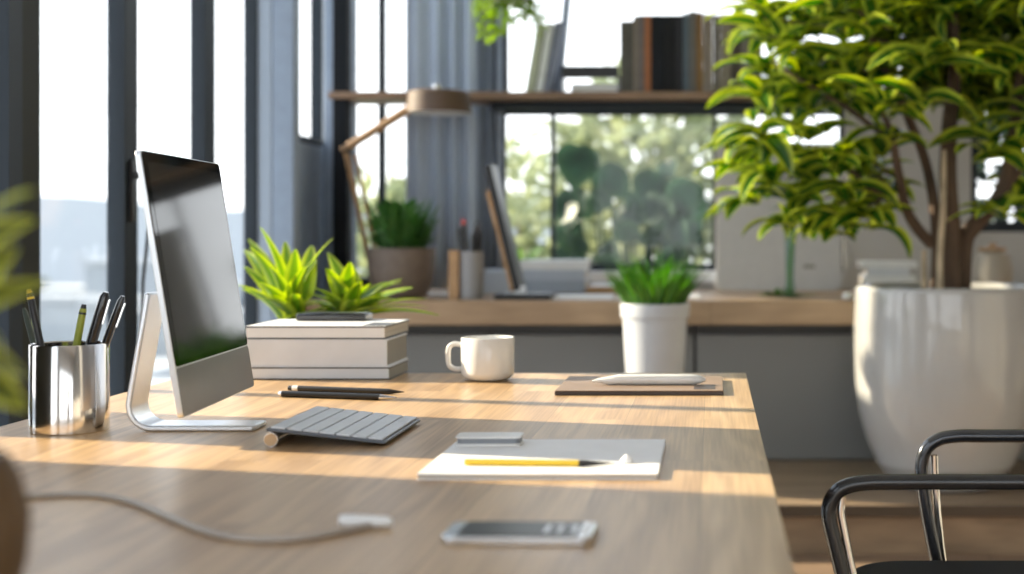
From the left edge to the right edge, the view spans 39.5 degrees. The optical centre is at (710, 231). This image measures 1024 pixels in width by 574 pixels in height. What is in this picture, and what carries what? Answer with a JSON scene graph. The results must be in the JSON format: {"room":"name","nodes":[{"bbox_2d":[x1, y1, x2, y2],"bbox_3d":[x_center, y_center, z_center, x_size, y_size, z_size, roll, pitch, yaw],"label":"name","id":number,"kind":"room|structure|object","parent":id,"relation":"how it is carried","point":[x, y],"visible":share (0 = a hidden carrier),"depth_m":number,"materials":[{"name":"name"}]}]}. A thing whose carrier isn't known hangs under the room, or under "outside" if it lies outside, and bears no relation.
{"room":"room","nodes":[
{"label":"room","id":0,"kind":"room"},
{"bbox_2d":[22,0,322,420],"bbox_3d":[-1.715,-0.700,1.850,0.050,3.500,8.900,0,0,0],"label":"wall","id":1,"kind":"structure","parent":0,"point":[30,8],"depth_m":3.50,"materials":[{"name":"paint"}]},
{"bbox_2d":[0,0,21,426],"bbox_3d":[-1.673,-0.700,3.333,0.035,3.500,0.065,0,0,0],"label":"window frame","id":2,"kind":"structure","parent":1,"relation":"attached to","point":[10,10],"depth_m":3.31,"materials":[{"name":"metal"}]},
{"bbox_2d":[39,0,124,395],"bbox_3d":[-1.715,-0.600,3.780,0.050,3.300,0.520,0,0,0],"label":"window","id":3,"kind":"structure","parent":1,"relation":"in","point":[115,8],"depth_m":4.03,"materials":[{"name":"metal"}]},
{"bbox_2d":[125,0,135,391],"bbox_3d":[-1.715,-0.600,4.080,0.050,3.300,0.080,0,0,0],"label":"trim","id":4,"kind":"structure","parent":1,"relation":"attached to","point":[130,5],"depth_m":4.07,"materials":[{"name":"metal"}]},
{"bbox_2d":[129,160,138,221],"bbox_3d":[-1.673,-0.120,4.080,0.034,0.180,0.040,0,0,0],"label":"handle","id":5,"kind":"structure","parent":1,"relation":"in","point":[133,174],"depth_m":4.07,"materials":[{"name":"black plastic"}]},
{"bbox_2d":[141,232,148,311],"bbox_3d":[-1.641,0.448,4.079,0.073,1.183,0.017,0,0,22],"label":"blind cord","id":6,"kind":"object","parent":5,"relation":"hanging from","point":[147,239],"visible":0.22,"depth_m":4.08,"materials":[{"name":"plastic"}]},
{"bbox_2d":[136,0,205,340],"bbox_3d":[-1.715,-0.600,4.402,0.050,3.300,0.565,0,0,0],"label":"window","id":7,"kind":"structure","parent":1,"relation":"in","point":[197,7],"depth_m":4.68,"materials":[{"name":"metal"}]},
{"bbox_2d":[206,0,213,162],"bbox_3d":[-1.700,-0.600,4.725,0.020,3.300,0.080,0,0,0],"label":"trim","id":8,"kind":"structure","parent":1,"relation":"attached to","point":[209,3],"depth_m":4.73,"materials":[{"name":"metal"}]},
{"bbox_2d":[214,0,257,329],"bbox_3d":[-1.715,-0.600,4.992,0.050,3.300,0.455,0,0,0],"label":"window","id":9,"kind":"structure","parent":1,"relation":"in","point":[250,6],"depth_m":5.21,"materials":[{"name":"metal"}]},
{"bbox_2d":[258,0,272,322],"bbox_3d":[-1.688,-0.700,5.245,0.105,3.500,0.050,0,0,0],"label":"trim","id":10,"kind":"structure","parent":1,"relation":"attached to","point":[265,7],"depth_m":5.22,"materials":[{"name":"metal"}]},
{"bbox_2d":[273,0,299,319],"bbox_3d":[-1.595,-0.700,5.260,0.080,3.500,0.080,0,0,0],"label":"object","id":11,"kind":"structure","parent":1,"relation":"attached to","point":[286,13],"depth_m":5.22,"materials":[{"name":"fabric"}]},
{"bbox_2d":[300,0,322,146],"bbox_3d":[-1.715,-1.310,5.685,0.050,1.880,0.830,0,0,0],"label":"window","id":12,"kind":"structure","parent":1,"relation":"in","point":[316,6],"depth_m":6.08,"materials":[{"name":"metal"}]},
{"bbox_2d":[323,0,355,296],"bbox_3d":[-1.605,-0.783,6.050,0.130,3.334,0.060,0,0,0],"label":"trim","id":13,"kind":"structure","parent":1,"relation":"attached to","point":[327,4],"depth_m":6.02,"materials":[{"name":"metal"}]},
{"bbox_2d":[238,227,438,318],"bbox_3d":[-0.968,0.519,3.580,0.584,1.062,0.414,0,0,0],"label":"potted fern","id":14,"kind":"object","parent":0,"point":[286,287],"visible":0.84,"depth_m":3.52,"materials":[{"name":"green plant"}]},
{"bbox_2d":[406,0,476,288],"bbox_3d":[-1.190,-1.070,6.171,0.313,2.640,0.054,0,0,0],"label":"curtain","id":15,"kind":"object","parent":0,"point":[441,44],"visible":0.69,"depth_m":6.17,"materials":[{"name":"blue fabric"}]},
{"bbox_2d":[620,302,689,372],"bbox_3d":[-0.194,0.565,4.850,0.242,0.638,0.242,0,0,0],"label":"pot","id":16,"kind":"object","parent":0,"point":[654,332],"depth_m":4.76,"materials":[{"name":"ceramic"}]},
{"bbox_2d":[604,250,709,372],"bbox_3d":[-0.189,0.471,4.851,0.357,0.826,0.368,0,0,35],"label":"potted succulent","id":17,"kind":"object","parent":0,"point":[654,309],"visible":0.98,"depth_m":4.76,"materials":[{"name":"ceramic"}]},
{"bbox_2d":[367,105,1023,297],"bbox_3d":[0.430,-0.700,6.350,4.340,3.500,0.100,0,0,0],"label":"wall","id":18,"kind":"structure","parent":0,"point":[876,244],"depth_m":6.30,"materials":[{"name":"paint"}]},
{"bbox_2d":[356,0,386,286],"bbox_3d":[-1.305,-1.000,6.345,0.670,2.500,0.050,0,0,0],"label":"window","id":19,"kind":"structure","parent":18,"relation":"in","point":[382,4],"depth_m":6.32,"materials":[{"name":"metal"}]},
{"bbox_2d":[328,92,850,114],"bbox_3d":[0.350,-0.556,6.075,3.900,0.062,0.450,0,0,0],"label":"wall shelf","id":20,"kind":"object","parent":18,"relation":"attached to","point":[499,102],"visible":0.59,"depth_m":5.93,"materials":[{"name":"brown wood"}]},
{"bbox_2d":[525,23,545,91],"bbox_3d":[-0.741,-0.732,5.970,0.085,0.302,0.140,0,0,0],"label":"book","id":21,"kind":"object","parent":20,"relation":"on","point":[538,43],"visible":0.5,"depth_m":5.90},
{"bbox_2d":[535,23,554,91],"bbox_3d":[-0.702,-0.733,5.970,0.080,0.301,0.140,0,0,0],"label":"book","id":22,"kind":"object","parent":20,"relation":"on","point":[548,38],"visible":0.6,"depth_m":5.90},
{"bbox_2d":[543,22,564,91],"bbox_3d":[-0.668,-0.736,5.970,0.078,0.305,0.140,0,0,0],"label":"book","id":23,"kind":"object","parent":20,"relation":"on","point":[559,29],"visible":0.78,"depth_m":5.90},
{"bbox_2d":[554,0,570,91],"bbox_3d":[-0.645,-0.815,6.090,0.071,0.460,0.080,0,0,0],"label":"book","id":24,"kind":"object","parent":20,"relation":"on","point":[566,7],"visible":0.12,"depth_m":6.05,"materials":[{"name":"paper"}]},
{"bbox_2d":[562,66,619,91],"bbox_3d":[-0.511,-0.646,5.980,0.242,0.116,0.100,0,0,0],"label":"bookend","id":25,"kind":"object","parent":20,"relation":"on","point":[567,71],"visible":0.94,"depth_m":5.93,"materials":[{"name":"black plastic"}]},
{"bbox_2d":[571,84,617,91],"bbox_3d":[-0.499,-0.610,6.020,0.193,0.045,0.120,0,0,0],"label":"storage box","id":26,"kind":"object","parent":20,"relation":"on","point":[574,87],"visible":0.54,"depth_m":5.96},
{"bbox_2d":[620,21,632,91],"bbox_3d":[-0.356,-0.739,5.975,0.054,0.303,0.150,0,0,0],"label":"book","id":27,"kind":"object","parent":20,"relation":"on","point":[626,27],"visible":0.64,"depth_m":5.90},
{"bbox_2d":[633,16,637,91],"bbox_3d":[-0.318,-0.749,5.975,0.020,0.324,0.150,0,0,0],"label":"book","id":28,"kind":"object","parent":20,"relation":"on","point":[635,18],"visible":0.64,"depth_m":5.90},
{"bbox_2d":[638,15,643,91],"bbox_3d":[-0.295,-0.751,5.975,0.024,0.328,0.150,0,0,0],"label":"book","id":29,"kind":"object","parent":20,"relation":"on","point":[640,17],"visible":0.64,"depth_m":5.90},
{"bbox_2d":[644,15,650,91],"bbox_3d":[-0.268,-0.751,5.975,0.028,0.328,0.150,0,0,0],"label":"book","id":30,"kind":"object","parent":20,"relation":"on","point":[647,18],"visible":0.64,"depth_m":5.90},
{"bbox_2d":[651,15,663,91],"bbox_3d":[-0.226,-0.751,5.975,0.054,0.328,0.150,0,0,0],"label":"book","id":31,"kind":"object","parent":20,"relation":"on","point":[657,21],"visible":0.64,"depth_m":5.90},
{"bbox_2d":[664,15,674,91],"bbox_3d":[-0.175,-0.751,5.975,0.045,0.328,0.150,0,0,0],"label":"book","id":32,"kind":"object","parent":20,"relation":"on","point":[669,20],"visible":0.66,"depth_m":5.90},
{"bbox_2d":[675,15,682,91],"bbox_3d":[-0.135,-0.751,5.975,0.032,0.328,0.150,0,0,0],"label":"book","id":33,"kind":"object","parent":20,"relation":"on","point":[678,18],"visible":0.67,"depth_m":5.90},
{"bbox_2d":[683,13,688,91],"bbox_3d":[-0.105,-0.755,5.975,0.024,0.337,0.150,0,0,0],"label":"book","id":34,"kind":"object","parent":20,"relation":"on","point":[685,15],"visible":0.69,"depth_m":5.90,"materials":[{"name":"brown paper"}]},
{"bbox_2d":[689,11,695,91],"bbox_3d":[-0.078,-0.760,5.975,0.028,0.345,0.150,0,0,0],"label":"book","id":35,"kind":"object","parent":20,"relation":"on","point":[692,14],"visible":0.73,"depth_m":5.90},
{"bbox_2d":[696,12,702,91],"bbox_3d":[-0.049,-0.758,5.975,0.028,0.341,0.150,0,0,0],"label":"book","id":36,"kind":"object","parent":20,"relation":"on","point":[699,15],"visible":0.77,"depth_m":5.90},
{"bbox_2d":[703,14,712,91],"bbox_3d":[-0.013,-0.753,5.975,0.041,0.333,0.150,0,0,0],"label":"book","id":37,"kind":"object","parent":20,"relation":"on","point":[708,24],"visible":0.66,"depth_m":5.90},
{"bbox_2d":[713,15,719,91],"bbox_3d":[0.023,-0.751,5.975,0.028,0.328,0.150,0,0,0],"label":"book","id":38,"kind":"object","parent":20,"relation":"on","point":[716,27],"visible":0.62,"depth_m":5.90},
{"bbox_2d":[720,14,730,89],"bbox_3d":[0.061,-0.753,5.975,0.045,0.333,0.150,0,0,0],"label":"book","id":39,"kind":"object","parent":20,"relation":"on","point":[725,28],"visible":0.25,"depth_m":5.90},
{"bbox_2d":[731,23,740,85],"bbox_3d":[0.105,-0.749,5.975,0.041,0.324,0.150,0,0,0],"label":"book","id":40,"kind":"object","parent":20,"relation":"on","point":[736,50],"visible":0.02,"depth_m":5.90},
{"bbox_2d":[741,25,749,87],"bbox_3d":[0.145,-0.751,5.975,0.037,0.328,0.150,0,0,0],"label":"book","id":41,"kind":"object","parent":20,"relation":"on","point":[744,43],"visible":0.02,"depth_m":5.90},
{"bbox_2d":[588,271,715,281],"bbox_3d":[-0.315,0.200,6.275,0.690,0.050,0.050,0,0,0],"label":"trim","id":42,"kind":"structure","parent":18,"relation":"attached to","point":[594,276],"depth_m":6.25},
{"bbox_2d":[502,110,843,270],"bbox_3d":[-0.175,-0.188,6.345,1.550,0.725,0.050,0,0,0],"label":"window","id":43,"kind":"structure","parent":18,"relation":"in","point":[553,113],"depth_m":6.32,"materials":[{"name":"metal"}]},
{"bbox_2d":[502,7,890,109],"bbox_3d":[0.000,-1.400,6.345,1.900,1.700,0.050,0,0,0],"label":"window","id":44,"kind":"structure","parent":18,"relation":"in","point":[505,40],"depth_m":6.32,"materials":[{"name":"glass"}]},
{"bbox_2d":[971,139,1023,231],"bbox_3d":[1.735,-0.350,6.345,1.130,0.700,0.050,0,0,0],"label":"window","id":45,"kind":"structure","parent":18,"relation":"in","point":[991,226],"depth_m":6.32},
{"bbox_2d":[790,554,1023,573],"bbox_3d":[0.430,1.080,1.850,4.340,0.060,8.900,0,0,0],"label":"floor","id":46,"kind":"structure","parent":0,"point":[802,563],"depth_m":4.49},
{"bbox_2d":[0,373,794,573],"bbox_3d":[-0.511,0.675,1.839,1.169,0.750,2.279,0,0,0],"label":"desk","id":47,"kind":"object","parent":46,"relation":"on","point":[711,507],"visible":0.76,"depth_m":1.64,"materials":[{"name":"brown wood"}]},
{"bbox_2d":[0,190,49,573],"bbox_3d":[-0.531,0.116,0.907,0.187,0.368,0.180,0,0,-26],"label":"potted plant","id":48,"kind":"object","parent":47,"relation":"on","point":[15,509],"visible":1,"depth_m":0.91,"materials":[{"name":"green plant"}]},
{"bbox_2d":[28,340,109,435],"bbox_3d":[-0.969,0.234,2.115,0.112,0.132,0.112,0,0,0],"label":"pen cup","id":49,"kind":"object","parent":47,"relation":"on","point":[69,385],"visible":0.92,"depth_m":2.07,"materials":[{"name":"metal"}]},
{"bbox_2d":[23,308,35,343],"bbox_3d":[-1.018,0.203,2.123,0.060,0.177,0.008,0,0,15],"label":"pencil","id":50,"kind":"object","parent":49,"relation":"in","point":[30,332],"visible":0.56,"depth_m":2.12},
{"bbox_2d":[27,292,44,345],"bbox_3d":[-0.997,0.188,2.090,0.049,0.206,0.011,0,0,0],"label":"pen","id":51,"kind":"object","parent":49,"relation":"in","point":[30,296],"visible":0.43,"depth_m":2.09,"materials":[{"name":"black plastic"}]},
{"bbox_2d":[72,304,86,345],"bbox_3d":[-0.961,0.199,2.110,0.040,0.182,0.011,0,0,0],"label":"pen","id":52,"kind":"object","parent":49,"relation":"in","point":[79,329],"visible":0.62,"depth_m":2.11,"materials":[{"name":"green plastic"}]},
{"bbox_2d":[85,291,110,344],"bbox_3d":[-0.934,0.189,2.100,0.069,0.200,0.015,0,0,0],"label":"pen","id":53,"kind":"object","parent":49,"relation":"in","point":[103,303],"visible":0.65,"depth_m":2.09,"materials":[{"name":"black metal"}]},
{"bbox_2d":[101,295,125,346],"bbox_3d":[-0.924,0.193,2.120,0.079,0.194,0.012,0,0,0],"label":"pen","id":54,"kind":"object","parent":49,"relation":"in","point":[116,315],"visible":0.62,"depth_m":2.12,"materials":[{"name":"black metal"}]},
{"bbox_2d":[126,150,266,431],"bbox_3d":[-0.784,0.093,2.150,0.192,0.415,0.400,0,0,0],"label":"desktop computer","id":55,"kind":"object","parent":47,"relation":"on","point":[196,301],"visible":1,"depth_m":2.11,"materials":[{"name":"metal"}]},
{"bbox_2d":[27,491,392,542],"bbox_3d":[-0.591,0.293,1.474,0.538,0.013,0.117,0,0,23],"label":"charging cable","id":56,"kind":"object","parent":47,"relation":"on","point":[351,523],"visible":0.93,"depth_m":1.42,"materials":[{"name":"plastic"}]},
{"bbox_2d":[251,359,408,379],"bbox_3d":[-0.800,0.287,2.930,0.298,0.026,0.180,0,0,0],"label":"book","id":57,"kind":"object","parent":47,"relation":"on","point":[259,373],"visible":0.61,"depth_m":2.84,"materials":[{"name":"white paper"}]},
{"bbox_2d":[247,333,407,366],"bbox_3d":[-0.804,0.246,2.933,0.298,0.056,0.183,0,0,0],"label":"book","id":58,"kind":"object","parent":57,"relation":"on","point":[387,352],"visible":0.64,"depth_m":2.84,"materials":[{"name":"paper"}]},
{"bbox_2d":[246,319,408,338],"bbox_3d":[-0.803,0.204,2.958,0.284,0.027,0.225,0,0,0],"label":"book","id":59,"kind":"object","parent":58,"relation":"on","point":[280,328],"visible":0.89,"depth_m":2.85,"materials":[{"name":"white paper"}]},
{"bbox_2d":[296,312,372,320],"bbox_3d":[-0.814,0.183,3.032,0.150,0.017,0.070,0,0,0],"label":"smartphone","id":60,"kind":"object","parent":59,"relation":"on","point":[305,316],"visible":1,"depth_m":3.00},
{"bbox_2d":[278,391,396,399],"bbox_3d":[-0.672,0.294,2.517,0.237,0.011,0.011,0,0,15],"label":"stylus","id":61,"kind":"object","parent":47,"relation":"on","point":[301,394],"visible":1,"depth_m":2.51,"materials":[{"name":"black plastic"}]},
{"bbox_2d":[264,406,419,446],"bbox_3d":[-0.539,0.286,2.069,0.170,0.028,0.238,0,0,0],"label":"keyboard","id":62,"kind":"object","parent":47,"relation":"on","point":[318,421],"visible":1,"depth_m":2.02,"materials":[{"name":"metal"}]},
{"bbox_2d":[288,385,402,393],"bbox_3d":[-0.682,0.295,2.613,0.241,0.010,0.010,0,0,16],"label":"stylus","id":63,"kind":"object","parent":47,"relation":"on","point":[291,387],"visible":0.99,"depth_m":2.61,"materials":[{"name":"black plastic"}]},
{"bbox_2d":[445,335,513,381],"bbox_3d":[-0.459,0.256,2.840,0.123,0.088,0.107,0,0,37],"label":"mug","id":64,"kind":"object","parent":47,"relation":"on","point":[484,358],"visible":1,"depth_m":2.79,"materials":[{"name":"white ceramic"}]},
{"bbox_2d":[441,521,597,545],"bbox_3d":[-0.186,0.295,1.372,0.147,0.010,0.072,0,0,1],"label":"smartphone","id":65,"kind":"object","parent":47,"relation":"on","point":[472,533],"visible":1,"depth_m":1.35,"materials":[{"name":"metal"}]},
{"bbox_2d":[417,439,665,479],"bbox_3d":[-0.210,0.296,1.835,0.292,0.008,0.284,0,0,0],"label":"paper","id":66,"kind":"object","parent":47,"relation":"on","point":[647,454],"visible":0.8,"depth_m":1.80,"materials":[{"name":"white paper"}]},
{"bbox_2d":[456,432,523,446],"bbox_3d":[-0.305,0.286,1.930,0.090,0.014,0.044,0,0,-1],"label":"eraser","id":67,"kind":"object","parent":66,"relation":"on","point":[464,439],"visible":1,"depth_m":1.91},
{"bbox_2d":[464,459,616,465],"bbox_3d":[-0.213,0.288,1.749,0.191,0.008,0.009,0,0,3],"label":"pencil","id":68,"kind":"object","parent":66,"relation":"on","point":[507,462],"visible":1,"depth_m":1.75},
{"bbox_2d":[555,376,723,394],"bbox_3d":[-0.132,0.295,2.700,0.310,0.009,0.264,0,0,0],"label":"folio","id":69,"kind":"object","parent":47,"relation":"on","point":[573,385],"visible":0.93,"depth_m":2.60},
{"bbox_2d":[592,374,704,384],"bbox_3d":[-0.119,0.281,2.665,0.216,0.020,0.020,0,0,0],"label":"marker","id":70,"kind":"object","parent":69,"relation":"on","point":[620,379],"visible":1,"depth_m":2.66,"materials":[{"name":"white plastic"}]},
{"bbox_2d":[767,460,1023,553],"bbox_3d":[0.525,0.967,5.410,4.150,0.166,1.760,0,0,0],"label":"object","id":71,"kind":"structure","parent":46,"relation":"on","point":[878,521],"depth_m":4.56,"materials":[{"name":"brown wood"}]},
{"bbox_2d":[406,325,491,372],"bbox_3d":[-1.200,0.618,5.830,0.696,0.532,0.860,0,0,0],"label":"base cabinet","id":72,"kind":"object","parent":71,"relation":"on","point":[426,344],"visible":0.08,"depth_m":5.40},
{"bbox_2d":[492,325,695,372],"bbox_3d":[-0.456,0.618,5.830,0.784,0.532,0.860,0,0,0],"label":"base cabinet","id":73,"kind":"object","parent":71,"relation":"on","point":[537,348],"visible":0.3,"depth_m":5.40,"materials":[{"name":"wood"}]},
{"bbox_2d":[696,325,874,459],"bbox_3d":[0.359,0.618,5.830,0.838,0.532,0.860,0,0,0],"label":"base cabinet","id":74,"kind":"object","parent":71,"relation":"on","point":[801,379],"visible":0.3,"depth_m":5.40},
{"bbox_2d":[305,290,854,324],"bbox_3d":[0.525,0.306,5.800,4.150,0.092,1.000,0,0,0],"label":"countertop","id":75,"kind":"structure","parent":74,"relation":"on","point":[713,307],"depth_m":5.30,"materials":[{"name":"brown wood"}]},
{"bbox_2d":[333,0,350,267],"bbox_3d":[-1.554,-1.095,5.890,0.063,2.710,0.060,0,0,0],"label":"window frame","id":76,"kind":"structure","parent":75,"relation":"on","point":[341,8],"depth_m":5.86,"materials":[{"name":"metal"}]},
{"bbox_2d":[365,196,440,298],"bbox_3d":[-1.212,0.061,5.514,0.297,0.399,0.330,0,0,-7],"label":"potted plant","id":77,"kind":"object","parent":75,"relation":"on","point":[401,237],"visible":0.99,"depth_m":5.41,"materials":[{"name":"green plant"}]},
{"bbox_2d":[340,84,470,261],"bbox_3d":[-1.245,-0.171,5.720,0.529,0.862,0.262,0,0,0],"label":"desk lamp","id":78,"kind":"object","parent":75,"relation":"on","point":[435,101],"visible":0.7,"depth_m":5.68,"materials":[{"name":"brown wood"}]},
{"bbox_2d":[408,110,469,115],"bbox_3d":[-1.111,-0.487,5.720,0.250,0.010,0.250,0,0,0],"label":"diffuser","id":79,"kind":"object","parent":78,"relation":"attached to","point":[416,112],"depth_m":5.67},
{"bbox_2d":[449,250,483,299],"bbox_3d":[-0.948,0.165,5.446,0.125,0.190,0.115,0,0,0],"label":"pencil holder","id":80,"kind":"object","parent":75,"relation":"on","point":[466,268],"visible":1,"depth_m":5.40,"materials":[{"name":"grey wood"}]},
{"bbox_2d":[459,251,483,298],"bbox_3d":[-0.939,0.168,5.450,0.106,0.185,0.106,0,0,0],"label":"cup","id":81,"kind":"object","parent":80,"relation":"on","point":[471,263],"depth_m":5.40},
{"bbox_2d":[484,269,513,293],"bbox_3d":[-0.902,0.210,5.930,0.126,0.100,0.140,0,0,0],"label":"box","id":82,"kind":"object","parent":75,"relation":"on","point":[495,280],"visible":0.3,"depth_m":5.86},
{"bbox_2d":[484,164,555,299],"bbox_3d":[-0.744,-0.002,5.470,0.264,0.523,0.220,0,0,0],"label":"display","id":83,"kind":"object","parent":75,"relation":"on","point":[496,198],"visible":0.94,"depth_m":5.40,"materials":[{"name":"black plastic"}]},
{"bbox_2d":[525,279,588,292],"bbox_3d":[-0.678,0.233,6.030,0.285,0.055,0.220,0,0,0],"label":"book","id":84,"kind":"object","parent":75,"relation":"on","point":[558,286],"visible":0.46,"depth_m":5.92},
{"bbox_2d":[522,270,588,279],"bbox_3d":[-0.675,0.182,6.030,0.280,0.045,0.220,0,0,0],"label":"book","id":85,"kind":"object","parent":84,"relation":"on","point":[528,274],"visible":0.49,"depth_m":5.92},
{"bbox_2d":[520,259,590,269],"bbox_3d":[-0.668,0.140,6.030,0.285,0.040,0.220,0,0,0],"label":"book","id":86,"kind":"object","parent":85,"relation":"on","point":[528,264],"visible":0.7,"depth_m":5.92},
{"bbox_2d":[554,294,614,298],"bbox_3d":[-0.501,0.256,5.555,0.224,0.008,0.210,0,0,0],"label":"paper sheets","id":87,"kind":"object","parent":75,"relation":"on","point":[560,296],"visible":1,"depth_m":5.47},
{"bbox_2d":[586,283,616,293],"bbox_3d":[-0.409,0.242,6.000,0.230,0.036,0.240,0,0,0],"label":"paper tray","id":88,"kind":"object","parent":75,"relation":"on","point":[595,288],"visible":0.48,"depth_m":5.88,"materials":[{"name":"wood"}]},
{"bbox_2d":[716,143,841,290],"bbox_3d":[0.301,-0.068,6.238,0.559,0.658,0.075,0,0,0],"label":"box","id":89,"kind":"object","parent":75,"relation":"on","point":[743,263],"visible":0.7,"depth_m":6.21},
{"bbox_2d":[757,288,815,296],"bbox_3d":[0.300,0.234,5.444,0.252,0.040,0.131,0,0,0],"label":"sprigs","id":90,"kind":"object","parent":75,"relation":"on","point":[777,293],"visible":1,"depth_m":5.42,"materials":[{"name":"green plant"}]},
{"bbox_2d":[972,242,1012,282],"bbox_3d":[1.177,0.151,5.850,0.170,0.218,0.170,0,0,0],"label":"storage jar","id":91,"kind":"object","parent":75,"relation":"on","point":[992,263],"visible":0.79,"depth_m":5.79,"materials":[{"name":"beige ceramic"}]},
{"bbox_3d":[0.742,0.238,5.850,0.182,0.045,0.200,0,0,0],"label":"book","id":92,"kind":"object","parent":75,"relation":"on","visible":0},
{"bbox_2d":[858,274,915,283],"bbox_3d":[0.733,0.198,5.850,0.215,0.035,0.200,0,0,0],"label":"book","id":93,"kind":"object","parent":92,"relation":"on","point":[863,279],"visible":0.7,"depth_m":5.75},
{"bbox_2d":[862,268,909,275],"bbox_3d":[0.729,0.164,5.850,0.174,0.032,0.200,0,0,0],"label":"book","id":94,"kind":"object","parent":93,"relation":"on","point":[866,271],"visible":0.82,"depth_m":5.75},
{"bbox_2d":[856,261,917,267],"bbox_3d":[0.733,0.135,5.850,0.232,0.026,0.200,0,0,0],"label":"book","id":95,"kind":"object","parent":94,"relation":"on","point":[861,264],"visible":1,"depth_m":5.75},
{"bbox_3d":[0.313,0.125,5.550,0.068,0.270,0.068,0,0,0],"label":"glass vase","id":96,"kind":"object","parent":75,"relation":"on","visible":0},
{"bbox_2d":[768,201,818,292],"bbox_3d":[0.334,0.059,5.548,0.227,0.364,0.225,0,0,0],"label":"plant cutting","id":97,"kind":"object","parent":96,"relation":"in","point":[791,250],"visible":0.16,"depth_m":5.54,"materials":[{"name":"green plant"}]},
{"bbox_2d":[692,0,1023,492],"bbox_3d":[0.773,-0.429,5.011,1.694,2.627,1.230,0,0,-8],"label":"potted tree","id":98,"kind":"object","parent":71,"relation":"on","point":[946,352],"visible":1,"depth_m":4.77,"materials":[{"name":"green plant"}]},
{"bbox_2d":[821,429,1023,573],"bbox_3d":[0.545,0.567,2.364,0.760,0.951,0.551,0,0,0],"label":"armchair","id":99,"kind":"object","parent":46,"relation":"on","point":[833,503],"visible":1,"depth_m":2.45,"materials":[{"name":"black metal"}]},
{"bbox_3d":[0.430,-2.500,1.900,4.360,0.100,9.000,0,0,0],"label":"ceiling","id":100,"kind":"structure","parent":0,"visible":0},
{"bbox_2d":[470,0,549,44],"bbox_3d":[-0.799,-1.596,5.549,0.323,1.708,0.327,0,0,0],"label":"hanging plant","id":101,"kind":"object","parent":100,"relation":"hanging from","point":[529,11],"visible":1,"depth_m":5.54,"materials":[{"name":"green plant"}]},
{"bbox_3d":[-1.110,-2.410,6.200,0.820,0.023,0.024,0,0,0],"label":"curtain rod","id":102,"kind":"object","parent":100,"relation":"attached to","visible":0},
{"bbox_2d":[477,0,501,269],"bbox_3d":[-0.993,-1.070,6.222,0.132,2.640,0.059,0,0,0],"label":"window frame","id":103,"kind":"structure","parent":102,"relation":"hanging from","point":[489,57],"depth_m":6.21,"materials":[{"name":"metal"}]},
{"label":"outside","id":104,"kind":"structure","parent":0,"visible":0},
{"bbox_3d":[2.250,1.250,14.210,11.500,0.200,15.580,0,0,0],"label":"terrace","id":105,"kind":"object","parent":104,"visible":0},
{"bbox_2d":[357,160,405,276],"bbox_3d":[-2.318,0.377,9.996,1.243,1.806,1.080,0,0,22],"label":"bush","id":106,"kind":"object","parent":105,"relation":"on","point":[396,186],"visible":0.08,"depth_m":9.88,"materials":[{"name":"green plant"}]},
{"bbox_2d":[517,246,542,259],"bbox_3d":[-1.077,0.646,7.683,0.717,1.305,0.877,0,0,0],"label":"bush","id":107,"kind":"object","parent":105,"relation":"on","point":[532,254],"visible":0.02,"depth_m":7.67,"materials":[{"name":"green plant"}]},
{"bbox_2d":[507,130,567,258],"bbox_3d":[-1.505,0.257,11.027,1.176,2.107,1.134,0,0,0],"label":"bush","id":108,"kind":"object","parent":105,"relation":"on","point":[518,206],"visible":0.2,"depth_m":10.92,"materials":[{"name":"green plant"}]},
{"bbox_2d":[556,143,711,263],"bbox_3d":[-0.403,0.350,7.250,0.833,1.604,0.492,0,0,0],"label":"shrub","id":109,"kind":"object","parent":105,"relation":"on","point":[672,213],"visible":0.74,"depth_m":7.13,"materials":[{"name":"green plant"}]},
{"bbox_2d":[529,57,776,263],"bbox_3d":[-0.443,-0.133,12.510,2.486,3.115,2.231,0,0,0],"label":"tree","id":110,"kind":"object","parent":105,"relation":"on","point":[671,140],"visible":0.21,"depth_m":12.19,"materials":[{"name":"green plant"}]},
{"bbox_2d":[977,113,1023,221],"bbox_3d":[1.873,0.069,8.006,2.228,2.515,1.198,0,0,0],"label":"bush","id":111,"kind":"object","parent":105,"relation":"on","point":[982,175],"visible":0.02,"depth_m":8.07,"materials":[{"name":"green plant"}]},
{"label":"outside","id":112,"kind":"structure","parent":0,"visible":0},
{"bbox_3d":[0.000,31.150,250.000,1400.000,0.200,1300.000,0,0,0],"label":"ground","id":113,"kind":"structure","parent":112,"visible":0},
{"bbox_2d":[40,285,84,293],"bbox_3d":[-135.849,21.189,292.574,18.359,19.721,18.359,0,0,0],"label":"building","id":114,"kind":"structure","parent":113,"relation":"on","point":[47,289],"depth_m":283.42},
{"bbox_2d":[40,294,100,341],"bbox_3d":[-112.831,21.015,243.471,10.226,20.070,10.226,0,0,0],"label":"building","id":115,"kind":"structure","parent":113,"relation":"on","point":[58,312],"depth_m":238.78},
{"bbox_2d":[81,296,140,340],"bbox_3d":[-90.996,20.786,224.287,13.800,20.528,13.800,0,0,0],"label":"building","id":116,"kind":"structure","parent":113,"relation":"on","point":[91,304],"depth_m":217.78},
{"bbox_2d":[82,259,156,295],"bbox_3d":[-118.667,18.298,283.309,12.010,25.505,12.010,0,0,0],"label":"building","id":117,"kind":"structure","parent":113,"relation":"on","point":[95,269],"depth_m":277.74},
{"bbox_2d":[138,307,166,357],"bbox_3d":[-81.396,21.143,207.432,8.986,19.814,8.986,0,0,0],"label":"building","id":118,"kind":"structure","parent":113,"relation":"on","point":[161,352],"depth_m":203.34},
{"bbox_2d":[152,358,170,378],"bbox_3d":[-77.152,23.957,177.368,18.595,14.185,18.595,0,0,0],"label":"building","id":119,"kind":"structure","parent":113,"relation":"on","point":[161,370],"depth_m":174.78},
{"bbox_2d":[40,195,550,284],"bbox_3d":[-276.946,8.777,166.388,466.088,44.545,681.637,0,0,0],"label":"window view","id":120,"kind":"object","parent":113,"relation":"on","point":[73,229],"visible":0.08,"depth_m":391.00,"materials":[{"name":"white"}]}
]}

